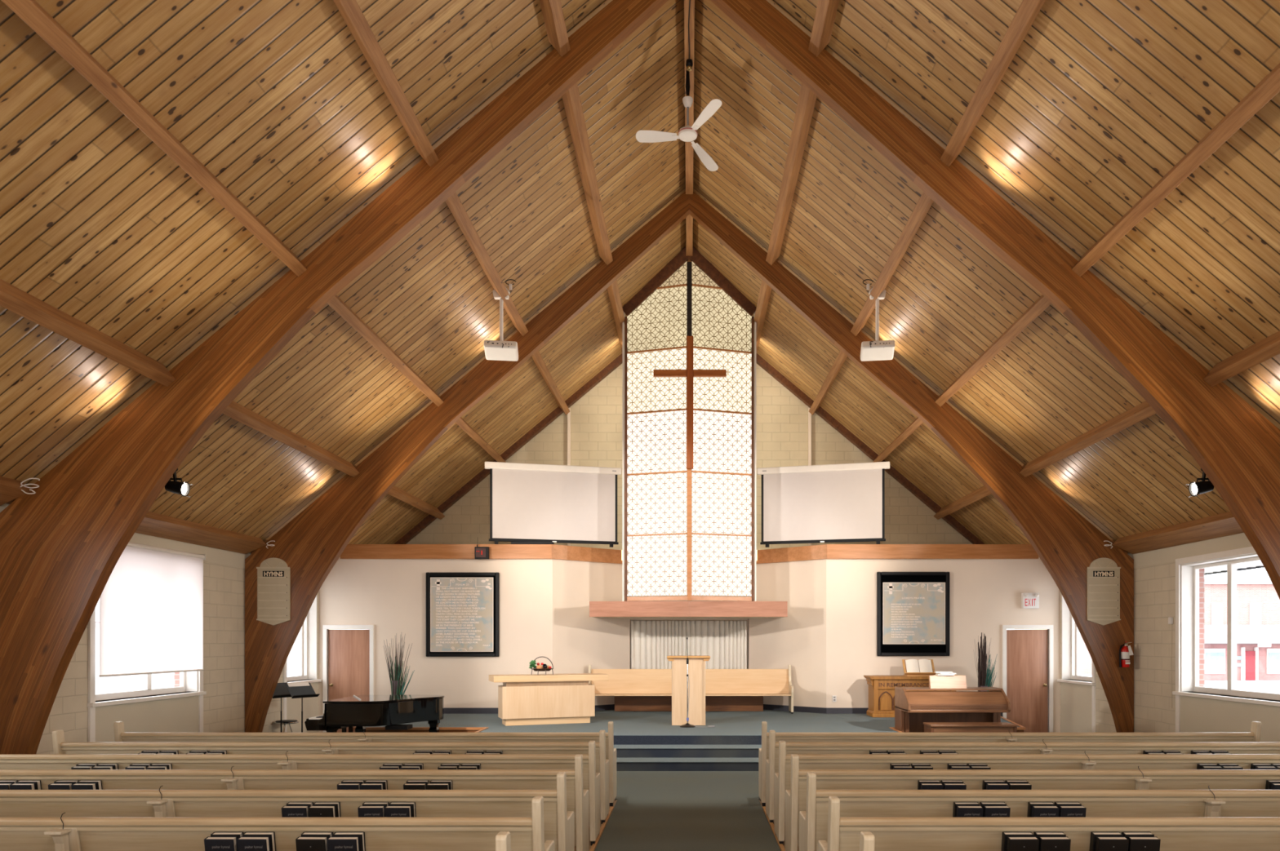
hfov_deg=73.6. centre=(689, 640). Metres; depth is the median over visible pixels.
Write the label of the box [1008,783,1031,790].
hymnal
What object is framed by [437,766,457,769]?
hymnal
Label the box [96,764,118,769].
hymnal
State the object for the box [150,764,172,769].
hymnal
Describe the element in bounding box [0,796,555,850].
pew
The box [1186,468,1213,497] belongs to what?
spotlight
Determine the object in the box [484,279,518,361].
ceiling projector
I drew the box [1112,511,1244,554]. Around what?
beam
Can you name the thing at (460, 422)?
ceiling beam
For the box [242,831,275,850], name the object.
hymnal
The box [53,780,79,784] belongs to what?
hymnal
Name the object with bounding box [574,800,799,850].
floor
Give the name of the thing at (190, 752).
hymnal
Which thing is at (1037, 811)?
hymnal
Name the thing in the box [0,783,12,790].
hymnal
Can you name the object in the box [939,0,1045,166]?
ceiling beam
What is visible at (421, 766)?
hymnal
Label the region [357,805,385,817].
hymnal
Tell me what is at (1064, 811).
hymnal
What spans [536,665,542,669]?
bread roll
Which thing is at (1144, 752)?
hymnal
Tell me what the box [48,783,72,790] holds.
hymnal
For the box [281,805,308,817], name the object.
hymnal
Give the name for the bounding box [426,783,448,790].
hymnal
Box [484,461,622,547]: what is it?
projection screen
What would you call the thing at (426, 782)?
hymnal
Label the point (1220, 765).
hymnal
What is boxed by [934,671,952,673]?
booklet
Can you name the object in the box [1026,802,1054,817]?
hymnal
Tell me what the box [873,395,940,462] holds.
ceiling beam
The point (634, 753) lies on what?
steps
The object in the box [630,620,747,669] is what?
curtain
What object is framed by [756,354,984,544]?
trim
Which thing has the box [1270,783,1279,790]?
hymnal
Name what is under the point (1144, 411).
ceiling beam
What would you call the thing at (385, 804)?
hymnal
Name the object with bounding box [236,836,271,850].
hymnal
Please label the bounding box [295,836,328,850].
hymnal
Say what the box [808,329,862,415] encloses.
ceiling beam
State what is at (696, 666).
pulpit
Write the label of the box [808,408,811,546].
trim
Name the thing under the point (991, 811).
hymnal
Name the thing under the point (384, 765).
hymnal
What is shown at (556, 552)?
beam
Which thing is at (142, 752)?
hymnal
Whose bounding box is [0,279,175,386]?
ceiling beam
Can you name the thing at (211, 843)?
hymnal
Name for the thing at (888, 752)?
hymnal
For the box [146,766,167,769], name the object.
hymnal
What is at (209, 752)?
hymnal
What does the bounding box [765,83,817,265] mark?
ceiling beam
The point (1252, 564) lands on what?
soffit
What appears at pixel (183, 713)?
window
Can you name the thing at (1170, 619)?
conduit pipe
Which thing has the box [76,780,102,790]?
hymnal
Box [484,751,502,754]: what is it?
hymnal
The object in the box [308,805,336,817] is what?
hymnal
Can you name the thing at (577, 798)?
pew
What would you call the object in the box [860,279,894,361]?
ceiling projector
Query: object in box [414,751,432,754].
hymnal
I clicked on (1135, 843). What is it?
hymnal
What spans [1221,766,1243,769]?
hymnal
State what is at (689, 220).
ridge beam
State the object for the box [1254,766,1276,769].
hymnal
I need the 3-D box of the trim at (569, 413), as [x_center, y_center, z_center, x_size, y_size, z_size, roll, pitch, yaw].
[-2.630,-3.343,18.650,0.060,3.466,0.060,0,0,0]
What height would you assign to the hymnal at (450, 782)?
0.226 m
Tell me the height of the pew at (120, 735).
0.950 m
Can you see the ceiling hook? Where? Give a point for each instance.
(689, 64)
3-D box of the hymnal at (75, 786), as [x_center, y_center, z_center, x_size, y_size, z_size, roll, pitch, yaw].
[-4.739,1.229,6.692,0.168,0.215,0.073,0,0,1]
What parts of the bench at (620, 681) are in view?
panel, backrest, seat, panel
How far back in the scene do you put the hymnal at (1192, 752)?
8.52 m
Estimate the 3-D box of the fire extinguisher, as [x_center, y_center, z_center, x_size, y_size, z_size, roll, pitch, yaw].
[6.998,0.222,13.713,0.204,0.418,0.177,0,0,0]
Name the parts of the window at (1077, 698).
sill, under window panel, casing, frame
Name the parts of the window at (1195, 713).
casing, sill, under window panel, frame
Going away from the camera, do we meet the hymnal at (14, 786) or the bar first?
the hymnal at (14, 786)
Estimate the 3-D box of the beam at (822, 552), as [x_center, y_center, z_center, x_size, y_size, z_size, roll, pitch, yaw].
[3.932,-1.720,16.709,5.603,0.280,0.955,0,0,12]
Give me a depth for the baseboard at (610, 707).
16.55 m
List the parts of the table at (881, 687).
corner post, arch panel, panel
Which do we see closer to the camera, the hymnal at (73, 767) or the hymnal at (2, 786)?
the hymnal at (2, 786)
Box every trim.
[394,354,622,544]
[567,408,570,546]
[589,806,613,850]
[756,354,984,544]
[762,806,785,850]
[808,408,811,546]
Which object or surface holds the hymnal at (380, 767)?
in the pew at (591, 780)
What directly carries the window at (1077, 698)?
in the wall at (1154, 586)
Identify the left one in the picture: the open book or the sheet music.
the sheet music
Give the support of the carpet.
on the floor at (615, 801)
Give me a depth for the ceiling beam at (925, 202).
11.05 m
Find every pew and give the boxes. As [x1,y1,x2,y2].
[0,741,599,845]
[0,754,588,850]
[0,772,574,850]
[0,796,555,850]
[52,730,608,824]
[113,721,616,806]
[495,831,511,850]
[758,721,1261,806]
[765,730,1279,824]
[774,741,1279,845]
[785,754,1279,850]
[799,772,1279,850]
[817,796,1279,850]
[859,831,875,850]
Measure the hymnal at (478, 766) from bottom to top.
0.226 m
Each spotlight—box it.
[164,468,192,497]
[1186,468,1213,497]
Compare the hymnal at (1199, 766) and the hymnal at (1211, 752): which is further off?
the hymnal at (1211, 752)
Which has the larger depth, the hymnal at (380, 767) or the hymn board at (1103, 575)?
the hymn board at (1103, 575)
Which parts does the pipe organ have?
panel, leg, knee panel, panel, moulding, rail, leg, panel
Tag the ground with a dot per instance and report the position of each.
(102, 686)
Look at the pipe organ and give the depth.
13.20 m
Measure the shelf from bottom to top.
0.290 m
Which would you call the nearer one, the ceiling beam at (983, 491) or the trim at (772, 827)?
the trim at (772, 827)
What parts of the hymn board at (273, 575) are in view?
moulding, moulding, black plate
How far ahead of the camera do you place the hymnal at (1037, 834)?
4.89 m
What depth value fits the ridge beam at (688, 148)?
10.92 m
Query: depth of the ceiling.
8.76 m
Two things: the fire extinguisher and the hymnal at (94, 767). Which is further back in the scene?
the fire extinguisher
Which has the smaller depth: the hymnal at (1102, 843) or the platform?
the hymnal at (1102, 843)
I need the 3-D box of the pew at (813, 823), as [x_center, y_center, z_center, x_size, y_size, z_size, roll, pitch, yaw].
[3.555,1.375,6.029,5.500,0.950,0.602,0,0,0]
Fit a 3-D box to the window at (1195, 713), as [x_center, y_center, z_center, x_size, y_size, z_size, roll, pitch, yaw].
[7.335,0.325,11.400,0.410,3.050,2.400,0,0,0]
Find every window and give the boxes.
[87,608,206,742]
[283,595,321,733]
[622,247,756,601]
[1057,595,1096,733]
[1172,546,1279,742]
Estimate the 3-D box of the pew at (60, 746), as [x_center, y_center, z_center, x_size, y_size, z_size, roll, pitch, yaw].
[-3.595,1.375,8.759,5.500,0.950,0.602,0,0,0]
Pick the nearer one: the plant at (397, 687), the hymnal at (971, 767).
the hymnal at (971, 767)
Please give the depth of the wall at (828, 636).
16.57 m
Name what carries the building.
on the ground
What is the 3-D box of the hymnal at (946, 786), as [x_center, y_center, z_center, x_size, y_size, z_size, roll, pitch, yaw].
[2.078,1.229,6.692,0.168,0.215,0.073,0,0,0]
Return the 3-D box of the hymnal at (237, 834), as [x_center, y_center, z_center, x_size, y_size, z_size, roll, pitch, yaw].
[-2.655,1.217,4.916,0.168,0.226,0.075,0,0,-1]
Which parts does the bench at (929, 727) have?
panel, seat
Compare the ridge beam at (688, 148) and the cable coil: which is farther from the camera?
the ridge beam at (688, 148)
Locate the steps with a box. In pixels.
[613,734,761,771]
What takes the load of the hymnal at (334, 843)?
in the pew at (61, 833)
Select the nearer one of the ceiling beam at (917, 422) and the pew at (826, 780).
the pew at (826, 780)
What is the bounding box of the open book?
[904,659,933,672]
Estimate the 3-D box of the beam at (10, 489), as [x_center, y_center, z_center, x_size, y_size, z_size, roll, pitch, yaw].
[-7.005,-1.524,5.435,0.330,0.258,6.860,0,0,0]
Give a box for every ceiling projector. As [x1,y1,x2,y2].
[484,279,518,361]
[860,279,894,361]
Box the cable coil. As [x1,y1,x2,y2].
[20,478,39,494]
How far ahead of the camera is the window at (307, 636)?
16.23 m
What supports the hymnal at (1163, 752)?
in the pew at (792, 748)
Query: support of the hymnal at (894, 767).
in the pew at (806, 762)
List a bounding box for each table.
[488,673,608,726]
[863,675,955,717]
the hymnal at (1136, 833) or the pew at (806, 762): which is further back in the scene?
the pew at (806, 762)
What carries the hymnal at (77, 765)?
in the pew at (591, 780)
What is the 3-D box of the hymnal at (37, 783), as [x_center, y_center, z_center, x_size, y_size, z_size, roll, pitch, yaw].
[-5.206,1.217,6.736,0.168,0.226,0.075,0,0,0]
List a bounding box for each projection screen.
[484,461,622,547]
[756,461,889,547]
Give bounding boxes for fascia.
[1204,566,1264,575]
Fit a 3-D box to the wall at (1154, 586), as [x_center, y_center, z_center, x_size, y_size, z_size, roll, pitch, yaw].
[7.364,0.140,6.350,0.352,3.420,25.100,0,0,0]
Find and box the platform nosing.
[353,716,1025,733]
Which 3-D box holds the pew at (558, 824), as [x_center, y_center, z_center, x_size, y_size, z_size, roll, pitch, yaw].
[-3.595,1.375,6.029,5.500,0.950,0.602,0,0,0]
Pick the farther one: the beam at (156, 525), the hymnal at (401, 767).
the beam at (156, 525)
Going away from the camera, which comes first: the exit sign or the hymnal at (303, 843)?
the hymnal at (303, 843)
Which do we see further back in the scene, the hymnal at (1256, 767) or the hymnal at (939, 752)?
the hymnal at (939, 752)
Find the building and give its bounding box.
[1080,579,1279,680]
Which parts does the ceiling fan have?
blade, down rod, blade, blade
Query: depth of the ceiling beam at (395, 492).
16.75 m
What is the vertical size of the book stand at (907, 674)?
0.308 m
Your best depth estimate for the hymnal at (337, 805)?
5.80 m
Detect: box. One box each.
[474,544,488,559]
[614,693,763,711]
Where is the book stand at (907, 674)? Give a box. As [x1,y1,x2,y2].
[902,659,935,676]
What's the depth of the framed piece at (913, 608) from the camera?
16.52 m
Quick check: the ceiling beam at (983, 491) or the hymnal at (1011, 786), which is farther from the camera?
the ceiling beam at (983, 491)
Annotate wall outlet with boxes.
[832,695,836,702]
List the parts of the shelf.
shelf, shelf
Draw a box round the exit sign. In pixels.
[1021,593,1039,608]
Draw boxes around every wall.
[0,503,364,754]
[318,557,1060,733]
[406,307,972,564]
[1014,533,1279,733]
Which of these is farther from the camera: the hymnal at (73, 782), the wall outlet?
the wall outlet
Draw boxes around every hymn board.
[256,557,290,625]
[1086,557,1120,625]
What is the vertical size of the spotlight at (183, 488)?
0.336 m
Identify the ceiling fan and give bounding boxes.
[635,70,722,171]
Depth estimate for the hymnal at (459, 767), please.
7.58 m
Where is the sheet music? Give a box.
[287,682,309,687]
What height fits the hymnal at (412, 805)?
0.226 m
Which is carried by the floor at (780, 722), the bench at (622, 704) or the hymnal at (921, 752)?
the bench at (622, 704)
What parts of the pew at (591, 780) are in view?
support plate, under moulding, cap rail, panel, panel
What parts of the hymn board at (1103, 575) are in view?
black plate, moulding, moulding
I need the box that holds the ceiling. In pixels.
[0,0,1279,557]
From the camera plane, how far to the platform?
13.85 m
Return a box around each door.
[322,625,373,733]
[1002,625,1053,733]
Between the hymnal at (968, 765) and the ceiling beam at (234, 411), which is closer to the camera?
the hymnal at (968, 765)
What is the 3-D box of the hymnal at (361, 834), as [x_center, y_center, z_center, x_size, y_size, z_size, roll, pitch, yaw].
[-1.956,1.217,4.916,0.168,0.226,0.075,0,0,-1]
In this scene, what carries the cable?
attached to the ridge beam at (688, 148)
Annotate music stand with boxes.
[272,682,291,733]
[284,682,319,733]
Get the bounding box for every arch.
[0,0,1279,754]
[244,191,1133,733]
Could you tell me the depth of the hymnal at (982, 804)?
5.79 m
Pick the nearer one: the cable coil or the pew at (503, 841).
the pew at (503, 841)
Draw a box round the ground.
[95,674,1279,693]
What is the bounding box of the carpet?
[594,771,781,850]
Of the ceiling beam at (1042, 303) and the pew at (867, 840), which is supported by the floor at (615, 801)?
the pew at (867, 840)
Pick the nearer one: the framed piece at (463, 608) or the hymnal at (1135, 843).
the hymnal at (1135, 843)
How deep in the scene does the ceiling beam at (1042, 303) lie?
11.12 m
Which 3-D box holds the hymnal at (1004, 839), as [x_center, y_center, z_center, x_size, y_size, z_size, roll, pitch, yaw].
[1.888,1.217,4.916,0.168,0.226,0.075,0,0,0]
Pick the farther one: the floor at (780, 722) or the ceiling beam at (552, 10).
the floor at (780, 722)
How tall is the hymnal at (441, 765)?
0.226 m
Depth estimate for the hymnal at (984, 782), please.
6.71 m
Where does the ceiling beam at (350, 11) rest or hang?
attached to the ceiling
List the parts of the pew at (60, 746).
panel, under moulding, cap rail, panel, support plate, panel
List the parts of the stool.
seat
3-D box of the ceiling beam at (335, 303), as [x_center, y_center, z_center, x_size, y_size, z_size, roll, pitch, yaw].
[-4.081,-3.896,11.410,0.224,0.235,4.770,0,0,0]
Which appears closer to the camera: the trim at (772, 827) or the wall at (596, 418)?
the trim at (772, 827)
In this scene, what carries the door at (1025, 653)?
in the wall at (828, 636)
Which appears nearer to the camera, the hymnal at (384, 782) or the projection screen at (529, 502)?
the hymnal at (384, 782)
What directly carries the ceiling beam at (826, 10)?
attached to the ceiling
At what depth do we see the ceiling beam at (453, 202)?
11.05 m
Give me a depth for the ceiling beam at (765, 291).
15.67 m
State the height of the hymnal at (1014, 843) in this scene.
0.215 m
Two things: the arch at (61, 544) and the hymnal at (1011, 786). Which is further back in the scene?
the arch at (61, 544)
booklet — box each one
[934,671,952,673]
[935,674,954,675]
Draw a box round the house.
[95,599,369,679]
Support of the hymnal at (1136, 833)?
in the pew at (890, 833)
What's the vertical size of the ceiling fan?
0.969 m
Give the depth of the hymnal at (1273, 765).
7.61 m
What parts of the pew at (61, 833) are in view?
support plate, under moulding, cap rail, panel, panel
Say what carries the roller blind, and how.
attached to the window at (183, 713)
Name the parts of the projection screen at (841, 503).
casing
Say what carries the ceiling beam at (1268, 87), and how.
attached to the ceiling
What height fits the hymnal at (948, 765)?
0.226 m
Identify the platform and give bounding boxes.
[365,729,1023,733]
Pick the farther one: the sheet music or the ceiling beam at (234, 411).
the sheet music
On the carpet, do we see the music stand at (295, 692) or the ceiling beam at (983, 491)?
the music stand at (295, 692)
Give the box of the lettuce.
[528,660,536,669]
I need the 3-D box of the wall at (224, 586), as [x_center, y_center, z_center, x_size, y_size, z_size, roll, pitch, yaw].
[-7.364,0.140,6.350,0.352,3.420,25.100,0,0,0]
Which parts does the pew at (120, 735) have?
panel, cap rail, under moulding, panel, support plate, panel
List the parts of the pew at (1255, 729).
panel, panel, under moulding, cap rail, panel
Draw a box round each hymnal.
[0,780,17,783]
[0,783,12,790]
[9,783,35,790]
[15,780,41,790]
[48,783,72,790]
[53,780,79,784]
[71,766,93,769]
[71,783,96,790]
[75,764,97,767]
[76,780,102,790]
[91,766,113,769]
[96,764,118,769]
[124,766,146,769]
[129,764,151,767]
[141,751,159,753]
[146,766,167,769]
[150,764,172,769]
[159,751,178,754]
[189,751,208,753]
[204,836,237,850]
[207,751,226,754]
[210,831,243,839]
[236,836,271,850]
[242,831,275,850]
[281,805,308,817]
[286,802,313,807]
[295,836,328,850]
[301,831,333,838]
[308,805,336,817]
[312,802,341,817]
[326,836,359,850]
[333,831,365,850]
[337,783,359,790]
[341,780,364,784]
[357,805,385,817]
[360,783,383,790]
[362,802,389,808]
[364,780,387,790]
[379,766,399,769]
[382,764,403,767]
[384,805,411,817]
[388,802,416,817]
[400,766,420,769]
[403,764,423,769]
[403,783,426,790]
[405,780,429,785]
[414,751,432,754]
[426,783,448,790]
[429,780,453,790]
[433,751,451,754]
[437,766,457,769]
[440,764,460,767]
[457,766,477,769]
[461,764,480,769]
[466,751,484,754]
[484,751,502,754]
[869,751,887,754]
[886,751,904,754]
[889,764,910,769]
[893,766,912,769]
[911,764,930,769]
[913,766,933,769]
[917,780,940,790]
[920,751,937,754]
[920,783,943,790]
[937,751,955,754]
[940,780,963,785]
[942,783,966,790]
[946,764,967,769]
[950,766,970,769]
[952,802,979,817]
[955,805,983,817]
[967,764,987,768]
[970,766,991,769]
[980,802,1006,813]
[982,780,1005,790]
[982,805,1010,817]
[986,783,1008,790]
[1000,831,1034,850]
[1005,780,1028,784]
[1006,836,1039,850]
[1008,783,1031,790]
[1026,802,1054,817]
[1031,805,1059,817]
[1034,831,1066,839]
[1038,836,1071,850]
[1054,802,1081,808]
[1058,805,1086,817]
[1089,831,1123,850]
[1095,836,1128,850]
[1121,831,1154,839]
[1127,836,1160,850]
[1142,751,1162,754]
[1161,751,1180,754]
[1191,751,1209,754]
[1196,764,1218,769]
[1201,766,1222,769]
[1209,751,1228,754]
[1217,764,1238,767]
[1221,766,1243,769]
[1250,764,1272,769]
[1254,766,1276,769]
[1265,780,1279,790]
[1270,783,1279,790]
[1271,764,1279,767]
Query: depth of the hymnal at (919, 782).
6.71 m
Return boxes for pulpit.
[666,655,710,725]
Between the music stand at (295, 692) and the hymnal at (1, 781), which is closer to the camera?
the hymnal at (1, 781)
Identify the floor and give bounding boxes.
[364,710,1019,734]
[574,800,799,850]
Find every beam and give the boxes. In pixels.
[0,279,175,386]
[0,476,31,506]
[1,0,306,276]
[134,511,266,554]
[222,400,359,477]
[327,295,444,406]
[333,0,439,166]
[340,544,622,564]
[354,465,444,519]
[438,395,506,462]
[444,191,528,336]
[516,329,569,415]
[539,0,570,57]
[561,83,613,265]
[600,259,624,351]
[684,0,694,194]
[685,214,693,307]
[754,259,778,351]
[756,544,1038,564]
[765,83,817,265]
[808,0,839,57]
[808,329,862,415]
[850,192,933,336]
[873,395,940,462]
[933,465,1024,519]
[934,295,1051,406]
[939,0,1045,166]
[1019,400,1156,477]
[1071,62,1279,276]
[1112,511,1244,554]
[1203,330,1279,386]
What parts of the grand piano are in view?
leg, leg, lid, leg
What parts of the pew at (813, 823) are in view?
panel, panel, under moulding, cap rail, support plate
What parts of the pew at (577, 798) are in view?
support plate, under moulding, cap rail, panel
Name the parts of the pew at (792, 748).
panel, panel, under moulding, cap rail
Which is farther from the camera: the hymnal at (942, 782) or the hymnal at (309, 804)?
the hymnal at (942, 782)
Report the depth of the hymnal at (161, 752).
8.52 m
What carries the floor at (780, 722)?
on the platform
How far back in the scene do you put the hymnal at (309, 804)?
5.81 m
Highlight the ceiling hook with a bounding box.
[685,58,693,71]
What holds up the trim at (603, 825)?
on the floor at (615, 801)
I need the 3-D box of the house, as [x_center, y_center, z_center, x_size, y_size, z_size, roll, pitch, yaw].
[-34.000,-0.475,66.000,34.000,6.550,10.400,0,0,0]
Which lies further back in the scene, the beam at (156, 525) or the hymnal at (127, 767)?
the beam at (156, 525)
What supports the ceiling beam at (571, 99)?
attached to the ceiling
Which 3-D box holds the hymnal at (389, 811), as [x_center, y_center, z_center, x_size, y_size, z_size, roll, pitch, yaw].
[-1.970,1.229,5.782,0.168,0.215,0.073,0,0,1]
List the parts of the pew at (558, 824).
support plate, under moulding, cap rail, panel, panel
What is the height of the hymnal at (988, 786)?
0.215 m
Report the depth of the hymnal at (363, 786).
6.66 m
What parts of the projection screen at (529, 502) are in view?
casing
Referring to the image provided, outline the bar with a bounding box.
[511,542,553,544]
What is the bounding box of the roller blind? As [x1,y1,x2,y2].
[98,542,205,677]
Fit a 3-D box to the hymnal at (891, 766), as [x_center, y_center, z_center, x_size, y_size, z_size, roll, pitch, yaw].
[1.884,1.217,7.646,0.168,0.226,0.075,0,0,1]
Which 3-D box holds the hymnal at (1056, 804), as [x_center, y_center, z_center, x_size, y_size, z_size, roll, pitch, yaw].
[2.579,1.217,5.826,0.168,0.226,0.075,0,0,0]
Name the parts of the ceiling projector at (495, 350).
port panel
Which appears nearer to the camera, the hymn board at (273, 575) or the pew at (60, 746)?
the pew at (60, 746)
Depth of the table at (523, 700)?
14.37 m
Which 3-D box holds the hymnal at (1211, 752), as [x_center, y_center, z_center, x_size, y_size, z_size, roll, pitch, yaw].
[5.301,1.217,8.556,0.168,0.226,0.075,0,0,0]
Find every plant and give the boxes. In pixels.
[383,637,414,695]
[973,632,997,691]
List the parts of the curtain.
rod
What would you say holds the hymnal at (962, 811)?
in the pew at (813, 823)
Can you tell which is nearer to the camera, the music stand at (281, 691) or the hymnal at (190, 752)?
the hymnal at (190, 752)
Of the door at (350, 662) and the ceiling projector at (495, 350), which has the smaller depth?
the ceiling projector at (495, 350)
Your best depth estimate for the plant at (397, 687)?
15.72 m
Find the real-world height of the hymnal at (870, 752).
0.226 m
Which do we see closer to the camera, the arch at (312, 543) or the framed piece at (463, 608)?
the arch at (312, 543)
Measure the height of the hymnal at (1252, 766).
0.226 m
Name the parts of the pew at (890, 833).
panel, under moulding, cap rail, panel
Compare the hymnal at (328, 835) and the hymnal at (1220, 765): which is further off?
the hymnal at (1220, 765)
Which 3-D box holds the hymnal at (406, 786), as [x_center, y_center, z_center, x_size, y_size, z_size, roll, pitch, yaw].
[-2.149,1.229,6.692,0.168,0.215,0.073,0,0,-1]
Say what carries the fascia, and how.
attached to the soffit
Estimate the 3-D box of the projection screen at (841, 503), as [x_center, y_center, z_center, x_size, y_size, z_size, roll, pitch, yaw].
[2.609,-2.650,16.732,2.578,1.580,0.126,0,0,14]
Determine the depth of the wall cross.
15.90 m
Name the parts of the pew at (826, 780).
panel, under moulding, cap rail, support plate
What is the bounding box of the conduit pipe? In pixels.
[1168,617,1173,708]
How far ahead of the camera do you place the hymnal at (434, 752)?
8.52 m
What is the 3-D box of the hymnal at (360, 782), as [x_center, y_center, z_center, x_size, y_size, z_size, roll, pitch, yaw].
[-2.651,1.217,6.736,0.168,0.226,0.075,0,0,0]
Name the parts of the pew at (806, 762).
panel, panel, under moulding, cap rail, support plate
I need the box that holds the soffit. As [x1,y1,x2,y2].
[1204,560,1263,573]
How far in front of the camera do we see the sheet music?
14.36 m
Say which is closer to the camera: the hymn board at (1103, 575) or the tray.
the hymn board at (1103, 575)
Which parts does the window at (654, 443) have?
patterned pane, patterned pane, patterned pane, patterned pane, patterned pane, rail, rail, patterned pane, patterned pane, rail, rail, patterned pane, patterned pane, patterned pane, patterned pane, patterned pane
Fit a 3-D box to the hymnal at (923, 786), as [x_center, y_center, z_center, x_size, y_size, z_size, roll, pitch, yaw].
[1.898,1.229,6.692,0.168,0.215,0.073,0,0,0]
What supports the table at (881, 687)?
on the floor at (780, 722)
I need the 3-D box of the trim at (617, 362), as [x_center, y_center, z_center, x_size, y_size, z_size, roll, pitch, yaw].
[-4.000,-4.036,18.580,5.890,4.956,0.150,0,0,0]
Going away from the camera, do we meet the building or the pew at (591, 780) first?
the pew at (591, 780)
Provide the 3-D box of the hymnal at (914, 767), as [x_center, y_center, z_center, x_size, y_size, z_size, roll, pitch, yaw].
[2.079,1.229,7.602,0.168,0.215,0.073,0,0,0]
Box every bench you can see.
[588,665,793,714]
[923,722,1017,733]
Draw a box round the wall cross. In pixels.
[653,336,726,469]
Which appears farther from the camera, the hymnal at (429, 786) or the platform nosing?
the platform nosing
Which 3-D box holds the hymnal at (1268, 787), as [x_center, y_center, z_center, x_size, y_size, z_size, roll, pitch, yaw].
[4.639,1.217,6.736,0.168,0.226,0.075,0,0,-1]
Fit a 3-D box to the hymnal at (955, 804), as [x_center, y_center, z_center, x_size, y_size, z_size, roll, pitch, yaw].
[1.887,1.217,5.826,0.168,0.226,0.075,0,0,-1]
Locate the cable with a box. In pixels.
[688,0,690,60]
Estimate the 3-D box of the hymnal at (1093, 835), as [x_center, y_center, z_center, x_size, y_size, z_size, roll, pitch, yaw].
[2.398,1.217,4.916,0.168,0.226,0.075,0,0,0]
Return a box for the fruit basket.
[530,656,553,675]
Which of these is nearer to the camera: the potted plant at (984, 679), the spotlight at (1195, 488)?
the spotlight at (1195, 488)
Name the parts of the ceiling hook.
brass bulb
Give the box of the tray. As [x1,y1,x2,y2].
[533,668,551,671]
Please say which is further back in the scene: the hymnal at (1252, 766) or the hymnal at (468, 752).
the hymnal at (468, 752)
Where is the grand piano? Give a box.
[304,695,444,733]
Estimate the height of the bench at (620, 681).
0.930 m
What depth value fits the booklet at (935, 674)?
13.37 m
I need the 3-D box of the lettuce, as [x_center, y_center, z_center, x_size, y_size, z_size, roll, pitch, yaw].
[-2.662,0.408,14.507,0.138,0.145,0.148,0,0,-6]
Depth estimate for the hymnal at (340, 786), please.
6.66 m
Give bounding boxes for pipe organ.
[894,675,1010,733]
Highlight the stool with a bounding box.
[274,720,298,733]
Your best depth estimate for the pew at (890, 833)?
4.92 m
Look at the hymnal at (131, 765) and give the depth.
7.61 m
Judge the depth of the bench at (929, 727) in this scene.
12.44 m
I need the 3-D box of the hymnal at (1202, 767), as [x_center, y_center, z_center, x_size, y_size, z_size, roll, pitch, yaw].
[4.650,1.229,7.602,0.168,0.215,0.073,0,0,1]
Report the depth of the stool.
14.71 m
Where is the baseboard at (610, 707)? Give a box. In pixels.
[444,704,1002,716]
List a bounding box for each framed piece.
[426,572,499,657]
[876,572,949,656]
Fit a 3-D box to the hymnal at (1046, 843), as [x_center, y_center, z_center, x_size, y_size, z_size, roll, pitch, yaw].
[2.079,1.229,4.872,0.168,0.215,0.073,0,0,0]
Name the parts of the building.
door frame, door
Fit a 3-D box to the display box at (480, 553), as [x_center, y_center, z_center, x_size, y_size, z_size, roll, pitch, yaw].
[-4.000,-1.780,16.451,0.270,0.420,0.079,0,0,0]
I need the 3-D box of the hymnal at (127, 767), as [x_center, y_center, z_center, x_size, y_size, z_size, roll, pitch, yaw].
[-4.921,1.229,7.602,0.168,0.215,0.073,0,0,0]
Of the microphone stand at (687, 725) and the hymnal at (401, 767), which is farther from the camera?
the microphone stand at (687, 725)
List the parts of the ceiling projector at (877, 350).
port panel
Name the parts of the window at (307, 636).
frame, casing, under window panel, sill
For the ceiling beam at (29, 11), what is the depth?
6.25 m
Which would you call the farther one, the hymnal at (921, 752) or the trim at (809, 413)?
the trim at (809, 413)
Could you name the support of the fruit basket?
on the table at (523, 700)
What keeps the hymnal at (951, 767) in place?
in the pew at (806, 762)
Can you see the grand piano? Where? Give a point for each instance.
(389, 711)
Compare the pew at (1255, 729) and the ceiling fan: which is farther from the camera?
the ceiling fan
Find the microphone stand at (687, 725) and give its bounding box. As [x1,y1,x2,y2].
[680,637,695,728]
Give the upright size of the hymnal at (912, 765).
0.226 m
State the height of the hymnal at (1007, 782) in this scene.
0.226 m
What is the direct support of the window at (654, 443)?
in the wall at (596, 418)
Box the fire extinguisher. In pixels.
[1119,641,1133,667]
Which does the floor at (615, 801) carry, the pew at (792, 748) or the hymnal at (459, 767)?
the pew at (792, 748)
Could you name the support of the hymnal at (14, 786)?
in the pew at (577, 798)
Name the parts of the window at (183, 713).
frame, casing, sill, under window panel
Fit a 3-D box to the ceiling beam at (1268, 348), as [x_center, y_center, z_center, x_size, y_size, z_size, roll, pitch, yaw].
[5.448,-2.753,5.435,0.224,0.235,6.860,0,0,0]
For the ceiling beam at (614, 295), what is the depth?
15.68 m
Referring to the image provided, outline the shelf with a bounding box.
[589,601,787,618]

